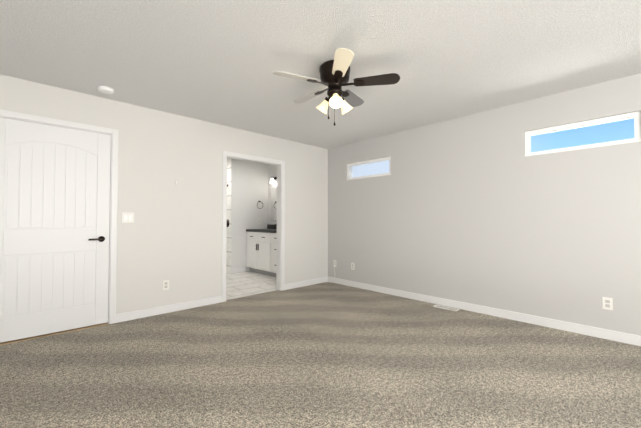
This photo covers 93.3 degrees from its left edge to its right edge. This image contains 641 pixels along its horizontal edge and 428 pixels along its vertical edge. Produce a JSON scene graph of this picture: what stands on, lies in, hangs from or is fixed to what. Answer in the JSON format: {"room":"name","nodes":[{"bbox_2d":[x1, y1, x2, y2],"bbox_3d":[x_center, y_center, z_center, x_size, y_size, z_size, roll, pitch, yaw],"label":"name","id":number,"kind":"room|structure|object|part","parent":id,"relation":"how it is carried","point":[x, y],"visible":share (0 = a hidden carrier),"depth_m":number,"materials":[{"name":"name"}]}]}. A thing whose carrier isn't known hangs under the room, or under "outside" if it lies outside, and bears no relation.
{"room":"empty bedroom","nodes":[
{"label":"empty bedroom","id":0,"kind":"room"},
{"bbox_2d":[0,74,327,313],"bbox_3d":[-1.842,-0.020,3.795,5.335,2.440,0.120,1,-2,-43],"label":"wall","id":1,"kind":"structure","parent":0,"point":[172,233],"depth_m":3.76,"materials":[{"name":"white paint"}]},
{"bbox_2d":[0,117,110,342],"bbox_3d":[-2.625,0.145,2.975,0.913,2.032,0.009,1,-2,-43],"label":"door","id":2,"kind":"structure","parent":1,"relation":"in","point":[79,270],"depth_m":2.98,"materials":[{"name":"white wood"}]},
{"bbox_2d":[6,145,19,227],"bbox_3d":[-2.833,-0.261,2.790,0.077,0.775,0.006,1,-2,-43],"label":"plank","id":3,"kind":"object","parent":2,"relation":"attached to","point":[12,211],"visible":1,"depth_m":2.79,"materials":[{"name":"white wood"}]},
{"bbox_2d":[19,143,31,227],"bbox_3d":[-2.773,-0.272,2.846,0.077,0.799,0.006,1,-2,-43],"label":"plank","id":4,"kind":"object","parent":2,"relation":"attached to","point":[25,185],"visible":1,"depth_m":2.84,"materials":[{"name":"white wood"}]},
{"bbox_2d":[31,143,43,226],"bbox_3d":[-2.715,-0.278,2.902,0.077,0.813,0.006,1,-2,-43],"label":"plank","id":5,"kind":"object","parent":2,"relation":"attached to","point":[37,184],"visible":1,"depth_m":2.90,"materials":[{"name":"white wood"}]},
{"bbox_2d":[0,142,97,342],"bbox_3d":[-2.638,0.145,2.989,0.913,2.032,0.030,1,-2,-43],"label":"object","id":6,"kind":"structure","parent":2,"relation":"attached to","point":[5,228],"depth_m":2.92,"materials":[{"name":"white wood"}]},
{"bbox_2d":[43,144,54,226],"bbox_3d":[-2.655,-0.279,2.958,0.077,0.818,0.006,1,-2,-43],"label":"plank","id":7,"kind":"object","parent":2,"relation":"attached to","point":[48,185],"visible":1,"depth_m":2.96,"materials":[{"name":"white wood"}]},
{"bbox_3d":[-2.624,-0.745,2.995,0.683,0.252,0.008,1,-2,-43],"label":"main door top rail","id":8,"kind":"part","parent":2,"relation":"part of","materials":[{"name":"white wood"}]},
{"bbox_2d":[54,145,65,226],"bbox_3d":[-2.596,-0.278,3.014,0.077,0.818,0.006,1,-2,-43],"label":"plank","id":9,"kind":"object","parent":2,"relation":"attached to","point":[59,191],"visible":1,"depth_m":3.01,"materials":[{"name":"white wood"}]},
{"bbox_2d":[65,146,75,226],"bbox_3d":[-2.537,-0.274,3.070,0.077,0.813,0.006,1,-2,-43],"label":"plank","id":10,"kind":"object","parent":2,"relation":"attached to","point":[70,187],"visible":1,"depth_m":3.07,"materials":[{"name":"white wood"}]},
{"bbox_2d":[75,149,85,226],"bbox_3d":[-2.478,-0.266,3.126,0.077,0.799,0.006,1,-2,-43],"label":"plank","id":11,"kind":"object","parent":2,"relation":"attached to","point":[80,189],"visible":1,"depth_m":3.12,"materials":[{"name":"white wood"}]},
{"bbox_2d":[85,153,94,226],"bbox_3d":[-2.419,-0.253,3.181,0.077,0.775,0.006,1,-2,-43],"label":"plank","id":12,"kind":"object","parent":2,"relation":"attached to","point":[90,193],"visible":1,"depth_m":3.18,"materials":[{"name":"white wood"}]},
{"bbox_2d":[0,109,118,323],"bbox_3d":[-2.656,0.122,3.009,1.047,2.119,0.136,1,-2,-43],"label":"door frame","id":13,"kind":"structure","parent":1,"relation":"attached to","point":[114,201],"depth_m":3.28,"materials":[{"name":"white wood"}]},
{"bbox_2d":[122,212,133,222],"bbox_3d":[-2.162,0.041,3.401,0.116,0.116,0.008,1,-2,-43],"label":"rocker light switch","id":14,"kind":"object","parent":1,"relation":"attached to","point":[127,217],"visible":1,"depth_m":3.40,"materials":[{"name":"white plastic"}]},
{"bbox_2d":[163,280,168,289],"bbox_3d":[-1.869,0.860,3.660,0.070,0.114,0.008,1,-2,-43],"label":"electrical outlet","id":15,"kind":"object","parent":1,"relation":"attached to","point":[165,284],"visible":1,"depth_m":3.66,"materials":[{"name":"white plastic"}]},
{"bbox_2d":[116,277,327,322],"bbox_3d":[-1.724,1.154,3.789,5.135,0.092,0.013,1,-2,-43],"label":"baseboard","id":16,"kind":"structure","parent":1,"relation":"attached to","point":[132,315],"depth_m":3.77,"materials":[{"name":"white wood"}]},
{"bbox_2d":[222,151,284,301],"bbox_3d":[-1.008,0.175,4.570,1.057,2.084,0.136,1,-2,-43],"label":"door frame","id":17,"kind":"structure","parent":1,"relation":"attached to","point":[224,186],"depth_m":4.84,"materials":[{"name":"white wood"}]},
{"bbox_2d":[231,159,267,270],"bbox_3d":[-1.878,0.056,7.183,1.045,2.440,1.050,1,-2,-43],"label":"wall","id":18,"kind":"structure","parent":0,"point":[249,185],"depth_m":6.67,"materials":[{"name":"white paint"}]},
{"bbox_2d":[226,159,231,272],"bbox_3d":[-2.210,0.046,6.765,0.012,2.440,0.900,1,-2,-43],"label":"door","id":19,"kind":"structure","parent":18,"relation":"attached to","point":[228,229],"depth_m":6.49,"materials":[{"name":"white wood"}]},
{"bbox_2d":[231,267,246,272],"bbox_3d":[-1.761,1.216,6.536,0.360,0.092,0.013,1,-2,-43],"label":"baseboard","id":20,"kind":"structure","parent":18,"relation":"attached to","point":[237,270],"depth_m":6.51,"materials":[{"name":"white wood"}]},
{"bbox_2d":[226,271,276,299],"bbox_3d":[-1.723,1.298,5.952,2.475,0.100,3.010,1,-2,-43],"label":"floor","id":21,"kind":"structure","parent":0,"point":[243,284],"depth_m":5.30,"materials":[{"name":"white tile"}]},
{"bbox_2d":[246,231,276,276],"bbox_3d":[-0.909,0.816,6.290,0.588,0.881,1.546,1,-2,-43],"label":"bathroom vanity","id":22,"kind":"object","parent":21,"relation":"on","point":[260,251],"depth_m":6.22,"materials":[{"name":"white wood"}]},
{"bbox_3d":[-1.312,0.862,6.317,0.006,0.560,0.912,1,-2,-43],"label":"shaker frame","id":23,"kind":"part","parent":22,"relation":"part of","materials":[{"name":"white wood"}]},
{"bbox_2d":[246,227,276,230],"bbox_3d":[-0.898,0.350,6.297,0.575,0.050,1.566,1,-2,-43],"label":"countertop","id":24,"kind":"structure","parent":22,"relation":"on","point":[268,228],"depth_m":6.42,"materials":[{"name":"black stone"}]},
{"bbox_2d":[0,282,640,427],"bbox_3d":[0.465,1.197,1.448,5.495,0.100,6.540,1,-2,-43],"label":"floor carpet","id":25,"kind":"object","parent":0,"point":[327,355],"visible":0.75,"depth_m":2.25,"materials":[{"name":"beige carpet"}]},
{"bbox_2d":[0,323,107,344],"bbox_3d":[-2.662,1.180,2.991,0.959,0.004,0.119,1,-2,-43],"label":"threshold","id":26,"kind":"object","parent":25,"relation":"on","point":[28,338],"depth_m":2.96,"materials":[{"name":"brown wood"}]},
{"bbox_2d":[433,305,459,310],"bbox_3d":[1.600,1.198,3.860,0.110,0.007,0.300,1,-2,-43],"label":"air vent register","id":27,"kind":"object","parent":25,"relation":"on","point":[446,308],"visible":0.98,"depth_m":3.85,"materials":[{"name":"white metal"}]},
{"bbox_2d":[0,0,640,162],"bbox_3d":[-0.570,-1.328,2.598,5.495,0.120,9.550,1,-2,-43],"label":"ceiling","id":28,"kind":"structure","parent":0,"point":[220,62],"depth_m":2.40,"materials":[{"name":"paint"}]},
{"bbox_2d":[97,86,113,93],"bbox_3d":[-2.152,-1.239,3.033,0.136,0.037,0.136,1,-2,-43],"label":"smoke detector","id":29,"kind":"object","parent":28,"relation":"attached to","point":[105,89],"visible":1,"depth_m":3.00,"materials":[{"name":"white plastic"}]},
{"bbox_2d":[319,60,349,97],"bbox_3d":[0.123,-1.141,2.605,0.268,0.254,0.268,1,-2,-43],"label":"ceiling fan","id":30,"kind":"object","parent":28,"relation":"attached to","point":[326,74],"visible":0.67,"depth_m":2.54,"materials":[{"name":"black metal"}]},
{"bbox_2d":[307,79,328,84],"bbox_3d":[-0.021,-1.106,2.545,0.197,0.020,0.103,1,-2,-43],"label":"iron","id":31,"kind":"object","parent":30,"relation":"attached to","point":[310,80],"visible":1,"depth_m":2.53,"materials":[{"name":"black metal"}]},
{"bbox_2d":[273,71,318,80],"bbox_3d":[-0.202,-1.117,2.463,0.380,0.036,0.132,1,-1,-24],"label":"blade","id":32,"kind":"object","parent":31,"relation":"attached to","point":[288,75],"visible":0.9,"depth_m":2.44,"materials":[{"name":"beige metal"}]},
{"bbox_2d":[334,70,342,82],"bbox_3d":[0.138,-1.108,2.451,0.145,0.020,0.174,1,-2,-43],"label":"iron","id":33,"kind":"object","parent":30,"relation":"attached to","point":[337,73],"visible":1,"depth_m":2.41,"materials":[{"name":"black metal"}]},
{"bbox_2d":[332,48,353,76],"bbox_3d":[0.157,-1.121,2.252,0.132,0.036,0.380,0,-1,-6],"label":"blade","id":34,"kind":"object","parent":33,"relation":"attached to","point":[343,57],"visible":0.98,"depth_m":2.20,"materials":[{"name":"beige wood"}]},
{"bbox_2d":[342,90,348,96],"bbox_3d":[0.198,-1.102,2.741,0.200,0.020,0.092,1,-2,-43],"label":"iron","id":35,"kind":"object","parent":30,"relation":"attached to","point":[345,94],"visible":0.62,"depth_m":2.78,"materials":[{"name":"black metal"}]},
{"bbox_2d":[341,89,363,106],"bbox_3d":[0.303,-1.107,2.911,0.132,0.036,0.380,-1,-1,30],"label":"blade","id":36,"kind":"object","parent":35,"relation":"attached to","point":[352,99],"visible":0.9,"depth_m":2.93,"materials":[{"name":"grey wood"}]},
{"bbox_2d":[342,80,364,85],"bbox_3d":[0.275,-1.106,2.573,0.137,0.020,0.180,1,-2,-43],"label":"iron","id":37,"kind":"object","parent":30,"relation":"attached to","point":[359,83],"visible":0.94,"depth_m":2.57,"materials":[{"name":"black metal"}]},
{"bbox_2d":[353,73,399,85],"bbox_3d":[0.470,-1.115,2.528,0.380,0.036,0.132,0,-1,12],"label":"blade","id":38,"kind":"object","parent":37,"relation":"attached to","point":[389,79],"visible":0.98,"depth_m":2.52,"materials":[{"name":"black wood"}]},
{"bbox_2d":[268,73,640,335],"bbox_3d":[1.727,-0.015,4.022,0.160,2.440,8.500,1,-2,-43],"label":"wall","id":39,"kind":"structure","parent":0,"point":[480,208],"depth_m":3.49,"materials":[{"name":"grey paint"}]},
{"bbox_2d":[267,223,276,226],"bbox_3d":[-0.696,0.280,6.490,0.020,0.100,1.566,1,-2,-43],"label":"backsplash","id":40,"kind":"structure","parent":39,"relation":"attached to","point":[268,225],"depth_m":6.92,"materials":[{"name":"black stone"}]},
{"bbox_2d":[270,177,276,183],"bbox_3d":[-0.842,-0.768,6.564,0.163,0.160,0.840,1,-2,-43],"label":"sconce","id":41,"kind":"object","parent":39,"relation":"attached to","point":[272,180],"visible":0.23,"depth_m":6.76,"materials":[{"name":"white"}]},
{"bbox_2d":[271,187,276,220],"bbox_3d":[-0.786,-0.227,6.605,0.010,0.780,1.000,1,-2,-43],"label":"bathroom mirror","id":42,"kind":"object","parent":39,"relation":"attached to","point":[273,203],"visible":0.29,"depth_m":6.88,"materials":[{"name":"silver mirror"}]},
{"bbox_2d":[347,156,390,179],"bbox_3d":[0.799,-0.734,4.976,0.067,0.288,0.907,1,-2,-43],"label":"transom","id":43,"kind":"object","parent":39,"relation":"in","point":[356,164],"visible":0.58,"depth_m":4.97,"materials":[{"name":"white plastic"}]},
{"bbox_3d":[0.800,-0.734,4.978,0.006,0.206,0.825,1,-2,-43],"label":"glass","id":44,"kind":"part","parent":43,"relation":"part of","materials":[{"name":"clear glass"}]},
{"bbox_2d":[328,277,640,345],"bbox_3d":[2.291,1.142,3.275,0.013,0.092,6.280,1,-2,-43],"label":"baseboard","id":45,"kind":"structure","parent":39,"relation":"attached to","point":[623,337],"depth_m":3.42,"materials":[{"name":"white wood"}]},
{"bbox_2d":[525,111,640,156],"bbox_3d":[2.604,-0.783,3.072,0.067,0.280,0.888,1,-2,-43],"label":"transom","id":46,"kind":"object","parent":39,"relation":"in","point":[636,116],"visible":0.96,"depth_m":2.99,"materials":[{"name":"white plastic"}]},
{"bbox_3d":[2.605,-0.783,3.073,0.006,0.198,0.806,1,-2,-43],"label":"glass","id":47,"kind":"part","parent":46,"relation":"part of","materials":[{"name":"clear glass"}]},
{"bbox_2d":[602,297,612,309],"bbox_3d":[2.703,0.844,2.850,0.008,0.114,0.070,1,-2,-43],"label":"electrical outlet","id":48,"kind":"object","parent":39,"relation":"attached to","point":[607,302],"visible":1,"depth_m":2.85,"materials":[{"name":"white plastic"}]},
{"bbox_3d":[-2.326,0.267,3.219,0.062,0.062,0.045,1,-2,-43],"label":"rosette","id":49,"kind":"object","parent":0,"visible":0},
{"bbox_2d":[88,238,103,240],"bbox_3d":[-2.348,0.266,3.167,0.127,0.020,0.014,1,-2,-43],"label":"door lever","id":50,"kind":"object","parent":49,"relation":"attached to","point":[96,239],"visible":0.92,"depth_m":3.17,"materials":[{"name":"black metal"}]},
{"bbox_3d":[0.021,-1.102,2.721,0.067,0.020,0.201,1,-2,-43],"label":"iron","id":51,"kind":"object","parent":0,"visible":0},
{"bbox_2d":[294,90,324,102],"bbox_3d":[-0.109,-1.107,2.873,0.132,0.036,0.381,1,-2,-43],"label":"blade","id":52,"kind":"object","parent":51,"relation":"attached to","point":[306,98],"visible":0.96,"depth_m":2.87,"materials":[{"name":"grey wood"}]},
{"bbox_3d":[0.125,-0.994,2.533,0.060,0.054,0.060,1,-2,-43],"label":"socket","id":53,"kind":"object","parent":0,"visible":0},
{"bbox_2d":[333,96,338,101],"bbox_3d":[0.126,-0.948,2.496,0.051,0.052,0.052,1,-2,-43],"label":"bulb","id":54,"kind":"object","parent":53,"relation":"attached to","point":[335,98],"visible":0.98,"depth_m":2.48,"materials":[{"name":"white glass"}]},
{"bbox_2d":[329,93,342,107],"bbox_3d":[0.125,-0.942,2.477,0.115,0.132,0.118,1,-2,-43],"label":"shade","id":55,"kind":"object","parent":53,"relation":"attached to","point":[333,104],"visible":0.81,"depth_m":2.50,"materials":[{"name":"beige glass"}]},
{"bbox_3d":[0.182,-0.992,2.637,0.058,0.054,0.058,1,-2,-43],"label":"socket","id":56,"kind":"object","parent":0,"visible":0},
{"bbox_2d":[341,100,352,114],"bbox_3d":[0.225,-0.938,2.659,0.126,0.132,0.111,1,-2,-43],"label":"shade","id":57,"kind":"object","parent":56,"relation":"attached to","point":[346,107],"visible":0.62,"depth_m":2.62,"materials":[{"name":"beige glass"}]},
{"bbox_3d":[0.063,-0.992,2.634,0.058,0.054,0.059,1,-2,-43],"label":"socket","id":58,"kind":"object","parent":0,"visible":0},
{"bbox_2d":[316,100,327,113],"bbox_3d":[0.017,-0.938,2.652,0.109,0.131,0.125,1,-2,-43],"label":"shade","id":59,"kind":"object","parent":58,"relation":"attached to","point":[323,106],"visible":0.88,"depth_m":2.62,"materials":[{"name":"beige glass"}]}
]}

